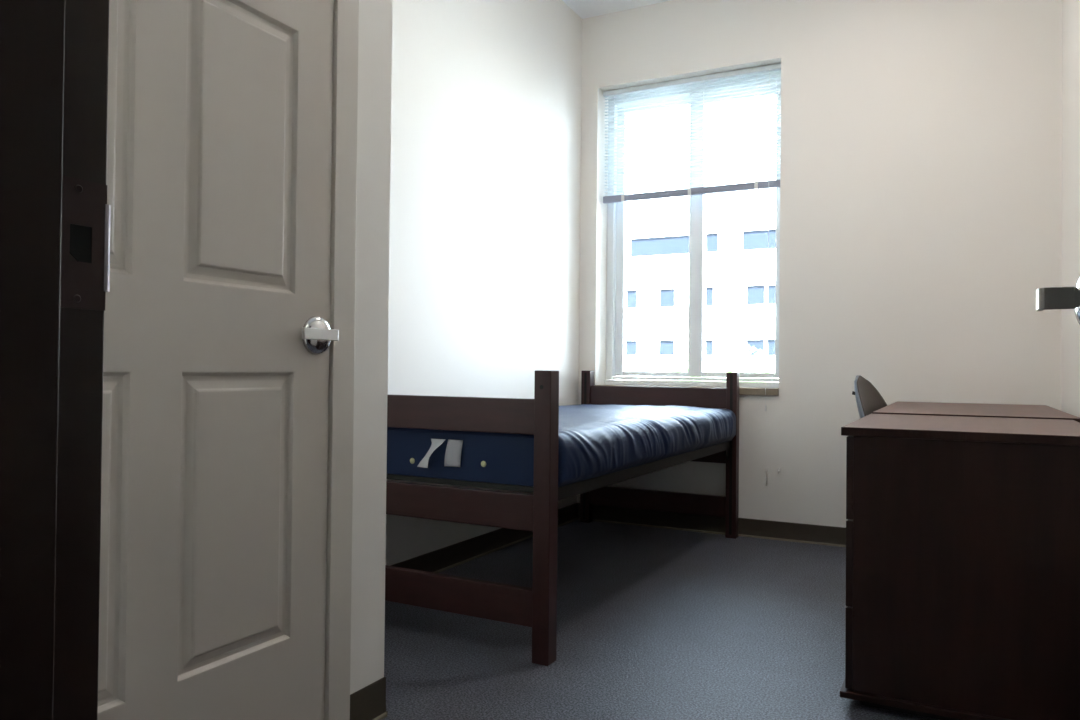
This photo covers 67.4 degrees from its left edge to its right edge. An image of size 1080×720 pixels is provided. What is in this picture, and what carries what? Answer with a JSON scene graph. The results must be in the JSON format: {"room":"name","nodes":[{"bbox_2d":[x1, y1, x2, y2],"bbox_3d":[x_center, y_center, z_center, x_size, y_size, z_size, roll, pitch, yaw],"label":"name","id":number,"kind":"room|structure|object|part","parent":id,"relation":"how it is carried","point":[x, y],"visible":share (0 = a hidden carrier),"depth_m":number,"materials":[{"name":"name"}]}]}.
{"room":"dorm room","nodes":[
{"label":"dorm room","id":0,"kind":"room"},
{"bbox_2d":[350,0,391,694],"bbox_3d":[-1.010,-0.622,1.798,0.745,3.107,1.218,0,-1,27],"label":"wall","id":1,"kind":"structure","parent":0,"point":[375,16],"depth_m":2.10,"materials":[{"name":"white paint"}]},
{"bbox_2d":[97,0,338,719],"bbox_3d":[-0.724,-0.090,1.540,0.094,2.019,0.945,0,-1,27],"label":"door","id":2,"kind":"structure","parent":1,"relation":"in","point":[218,334],"depth_m":1.66,"materials":[{"name":"beige paint"}]},
{"bbox_3d":[-0.517,-0.059,1.874,0.034,0.026,0.112,0,-1,27],"label":"lever","id":3,"kind":"part","parent":2,"relation":"part of","materials":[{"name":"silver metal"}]},
{"bbox_2d":[324,0,358,719],"bbox_3d":[-0.770,-0.125,1.584,0.133,2.113,1.075,0,-1,27],"label":"door frame","id":4,"kind":"structure","parent":1,"relation":"attached to","point":[346,12],"depth_m":1.99,"materials":[{"name":"beige paint"}]},
{"bbox_2d":[350,677,386,719],"bbox_3d":[-0.442,0.890,2.082,0.013,0.101,0.143,0,-1,27],"label":"baseboard","id":5,"kind":"structure","parent":1,"relation":"attached to","point":[367,703],"depth_m":2.09,"materials":[{"name":"brown plastic"}]},
{"bbox_2d":[385,677,387,713],"bbox_3d":[-0.740,0.890,2.325,0.749,0.101,0.013,0,-1,27],"label":"baseboard","id":6,"kind":"structure","parent":1,"relation":"attached to","point":[385,677],"depth_m":2.15,"materials":[{"name":"brown plastic"}]},
{"bbox_2d":[385,0,581,565],"bbox_3d":[-0.495,-0.593,3.740,0.130,3.107,2.965,0,-1,27],"label":"wall","id":7,"kind":"structure","parent":0,"point":[485,154],"depth_m":3.99,"materials":[{"name":"white paint"}]},
{"bbox_2d":[390,503,577,572],"bbox_3d":[-0.416,0.911,3.747,0.013,0.101,2.835,0,-1,27],"label":"baseboard","id":8,"kind":"structure","parent":7,"relation":"attached to","point":[445,558],"depth_m":3.92,"materials":[{"name":"brown plastic"}]},
{"bbox_2d":[562,0,669,18],"bbox_3d":[0.226,-2.241,1.535,3.430,0.150,6.664,0,-1,27],"label":"ceiling","id":9,"kind":"structure","parent":0,"point":[583,9],"depth_m":4.86,"materials":[{"name":"white paint"}]},
{"bbox_2d":[382,520,938,719],"bbox_3d":[0.193,1.015,1.496,3.430,0.150,6.664,0,-1,27],"label":"floor","id":10,"kind":"structure","parent":0,"point":[653,623],"depth_m":2.78,"materials":[{"name":"grey carpet"}]},
{"bbox_2d":[385,370,738,665],"bbox_3d":[0.152,0.508,3.743,0.950,0.918,2.272,0,-1,28],"label":"frame","id":11,"kind":"object","parent":10,"relation":"on","point":[535,607],"visible":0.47,"depth_m":2.71,"materials":[{"name":"brown wood"}]},
{"bbox_3d":[-0.380,0.784,2.762,0.834,0.115,0.034,0,-1,28],"label":"cross rail","id":12,"kind":"part","parent":11,"relation":"part of","materials":[{"name":"brown wood"}]},
{"bbox_3d":[-0.377,0.484,2.766,0.834,0.113,0.034,0,-1,28],"label":"cross rail","id":13,"kind":"part","parent":11,"relation":"part of","materials":[{"name":"brown wood"}]},
{"bbox_3d":[-0.373,0.179,2.769,0.834,0.113,0.034,0,-1,28],"label":"cross rail","id":14,"kind":"part","parent":11,"relation":"part of","materials":[{"name":"brown wood"}]},
{"bbox_3d":[0.017,0.492,2.558,0.059,0.918,0.059,0,-1,28],"label":"post","id":15,"kind":"part","parent":11,"relation":"part of","materials":[{"name":"brown wood"}]},
{"bbox_2d":[387,404,735,486],"bbox_3d":[0.164,0.330,3.713,0.962,0.190,2.163,0,-1,28],"label":"mattress","id":16,"kind":"object","parent":11,"relation":"on","point":[595,440],"visible":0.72,"depth_m":2.87,"materials":[{"name":"blue fabric"}]},
{"bbox_3d":[0.286,0.524,4.928,0.059,0.918,0.059,0,-1,28],"label":"post","id":17,"kind":"part","parent":11,"relation":"part of","materials":[{"name":"brown wood"}]},
{"bbox_3d":[0.523,0.455,3.543,0.034,0.043,2.154,0,-1,28],"label":"rail","id":18,"kind":"part","parent":11,"relation":"part of","materials":[{"name":"brown wood"}]},
{"bbox_3d":[0.677,0.819,4.715,0.834,0.115,0.034,0,-1,28],"label":"cross rail","id":19,"kind":"part","parent":11,"relation":"part of","materials":[{"name":"brown wood"}]},
{"bbox_3d":[0.683,0.214,4.723,0.834,0.113,0.034,0,-1,28],"label":"cross rail","id":20,"kind":"part","parent":11,"relation":"part of","materials":[{"name":"brown wood"}]},
{"bbox_3d":[0.680,0.518,4.719,0.834,0.113,0.034,0,-1,28],"label":"cross rail","id":21,"kind":"part","parent":11,"relation":"part of","materials":[{"name":"brown wood"}]},
{"bbox_3d":[1.070,0.526,4.504,0.059,0.918,0.059,0,-1,28],"label":"post","id":22,"kind":"part","parent":11,"relation":"part of","materials":[{"name":"brown wood"}]},
{"bbox_2d":[852,375,886,417],"bbox_3d":[1.728,0.527,3.652,0.601,0.909,0.418,0,-1,39],"label":"desk chair","id":23,"kind":"object","parent":10,"relation":"on","point":[869,400],"visible":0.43,"depth_m":3.81,"materials":[{"name":"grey plastic"}]},
{"bbox_2d":[840,414,1079,719],"bbox_3d":[1.300,0.578,2.463,0.627,0.771,0.847,0,-1,27],"label":"dresser","id":24,"kind":"object","parent":10,"relation":"on","point":[963,533],"visible":1,"depth_m":2.11,"materials":[{"name":"brown wood"}]},
{"bbox_3d":[1.042,0.803,2.602,0.019,0.222,0.823,0,-1,27],"label":"drawer","id":25,"kind":"part","parent":24,"relation":"part of","materials":[{"name":"brown wood"}]},
{"bbox_3d":[1.045,0.570,2.605,0.019,0.236,0.823,0,-1,27],"label":"drawer","id":26,"kind":"part","parent":24,"relation":"part of","materials":[{"name":"brown wood"}]},
{"bbox_3d":[1.047,0.334,2.607,0.019,0.228,0.823,0,-1,27],"label":"drawer","id":27,"kind":"part","parent":24,"relation":"part of","materials":[{"name":"brown wood"}]},
{"bbox_2d":[872,401,1079,422],"bbox_3d":[1.817,0.592,3.425,0.653,0.776,1.319,0,-1,27],"label":"desk","id":28,"kind":"object","parent":10,"relation":"on","point":[903,408],"visible":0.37,"depth_m":3.19,"materials":[{"name":"brown wood"}]},
{"bbox_2d":[577,0,1061,527],"bbox_3d":[1.436,-0.564,4.577,2.785,3.107,0.300,0,-1,27],"label":"wall","id":29,"kind":"structure","parent":0,"point":[921,140],"depth_m":4.25,"materials":[{"name":"white paint"}]},
{"bbox_2d":[595,70,780,395],"bbox_3d":[0.886,-0.737,4.820,1.098,1.869,0.252,0,-1,27],"label":"window","id":30,"kind":"structure","parent":29,"relation":"in","point":[754,383],"depth_m":4.87,"materials":[{"name":"white plastic"}]},
{"bbox_3d":[0.740,-0.754,5.011,0.568,1.712,0.030,0,-1,27],"label":"sash","id":31,"kind":"part","parent":30,"relation":"part of","materials":[{"name":"white plastic"}]},
{"bbox_3d":[0.876,0.177,4.807,1.098,0.040,0.247,0,-1,27],"label":"sill","id":32,"kind":"part","parent":30,"relation":"part of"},
{"bbox_2d":[603,63,780,410],"bbox_3d":[0.851,-0.694,4.752,1.084,1.949,0.131,0,-1,27],"label":"window blind","id":33,"kind":"object","parent":30,"relation":"attached to","point":[624,197],"visible":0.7,"depth_m":4.78,"materials":[{"name":"white plastic"}]},
{"bbox_3d":[0.517,-1.307,4.989,0.001,0.668,0.031,0,-1,27],"label":"ladder cord","id":34,"kind":"part","parent":33,"relation":"part of","materials":[{"name":"white fabric"}]},
{"bbox_3d":[0.890,-1.305,4.795,0.001,0.668,0.031,0,-1,27],"label":"ladder cord","id":35,"kind":"part","parent":33,"relation":"part of","materials":[{"name":"white fabric"}]},
{"bbox_3d":[0.875,-0.994,4.797,1.080,0.041,0.027,0,-1,27],"label":"rail","id":36,"kind":"part","parent":33,"relation":"part of","materials":[{"name":"grey"}]},
{"bbox_3d":[1.236,-1.304,4.615,0.001,0.668,0.031,0,-1,27],"label":"ladder cord","id":37,"kind":"part","parent":33,"relation":"part of","materials":[{"name":"white fabric"}]},
{"bbox_3d":[1.269,-0.695,4.513,0.006,1.895,0.093,0,-1,22],"label":"pull cord","id":38,"kind":"part","parent":33,"relation":"part of","materials":[{"name":"white fabric"}]},
{"bbox_3d":[0.915,0.142,4.883,1.098,0.032,0.087,0,-1,27],"label":"sub sill","id":39,"kind":"part","parent":30,"relation":"part of","materials":[{"name":"white plastic"}]},
{"bbox_3d":[1.141,-0.753,4.767,0.535,1.712,0.030,0,-1,27],"label":"sash","id":40,"kind":"part","parent":30,"relation":"part of","materials":[{"name":"white plastic"}]},
{"bbox_2d":[578,503,845,546],"bbox_3d":[1.349,0.937,4.420,2.525,0.101,0.013,0,-1,27],"label":"baseboard","id":41,"kind":"structure","parent":29,"relation":"attached to","point":[753,528],"depth_m":4.59,"materials":[{"name":"brown plastic"}]},
{"bbox_2d":[765,467,768,484],"bbox_3d":[1.249,0.643,4.468,0.018,0.099,0.027,0,-1,27],"label":"electrical outlet","id":42,"kind":"object","parent":29,"relation":"attached to","point":[766,468],"visible":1,"depth_m":4.47,"materials":[{"name":"white plastic"}]},
{"bbox_2d":[1061,0,1079,416],"bbox_3d":[1.611,-0.593,2.033,0.130,3.107,4.053,0,-1,27],"label":"wall","id":43,"kind":"structure","parent":0,"point":[1070,352],"depth_m":3.53,"materials":[{"name":"white paint"}]},
{"bbox_3d":[-0.208,-0.628,0.603,2.040,3.107,0.139,0,-1,27],"label":"wall","id":44,"kind":"structure","parent":0,"visible":0},
{"bbox_2d":[0,0,110,719],"bbox_3d":[-0.058,-0.129,0.518,1.028,2.110,0.172,0,-1,27],"label":"door frame","id":45,"kind":"structure","parent":44,"relation":"attached to","point":[55,213],"depth_m":0.74,"materials":[{"name":"brown wood"}]},
{"bbox_3d":[-0.440,-0.111,0.779,0.001,0.124,0.048,0,-1,27],"label":"strike plate","id":46,"kind":"part","parent":45,"relation":"part of","materials":[{"name":"brown metal"}]},
{"bbox_2d":[1036,276,1079,324],"bbox_3d":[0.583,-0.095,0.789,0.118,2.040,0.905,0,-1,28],"label":"door handle","id":47,"kind":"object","parent":44,"relation":"in","point":[1047,298],"depth_m":1.13,"materials":[{"name":"silver metal"}]},
{"bbox_3d":[0.733,-0.087,1.153,0.044,0.031,0.038,0,-1,28],"label":"lever","id":48,"kind":"part","parent":47,"relation":"part of","materials":[{"name":"silver metal"}]},
{"label":"outside","id":49,"kind":"structure","parent":0,"visible":0},
{"bbox_3d":[22.522,8.486,65.107,140.000,0.100,123.436,0,-1,27],"label":"ground","id":50,"kind":"structure","parent":49,"visible":0},
{"bbox_2d":[670,352,712,380],"bbox_3d":[8.464,3.749,45.119,2.579,8.613,2.606,0,-1,27],"label":"tree","id":51,"kind":"object","parent":50,"relation":"on","point":[683,368],"visible":0.11,"depth_m":44.95,"materials":[{"name":"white plant"}]},
{"bbox_2d":[614,196,775,381],"bbox_3d":[11.202,-0.810,58.434,26.000,18.100,14.000,0,-1,27],"label":"building","id":52,"kind":"structure","parent":50,"relation":"on","point":[737,309],"depth_m":50.99,"materials":[{"name":"white concrete"}]},
{"bbox_2d":[722,345,773,381],"bbox_3d":[11.184,3.616,43.688,2.895,8.898,2.805,1,-1,-43],"label":"tree","id":53,"kind":"object","parent":50,"relation":"on","point":[749,366],"visible":0.38,"depth_m":43.52,"materials":[{"name":"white plant"}]}
]}

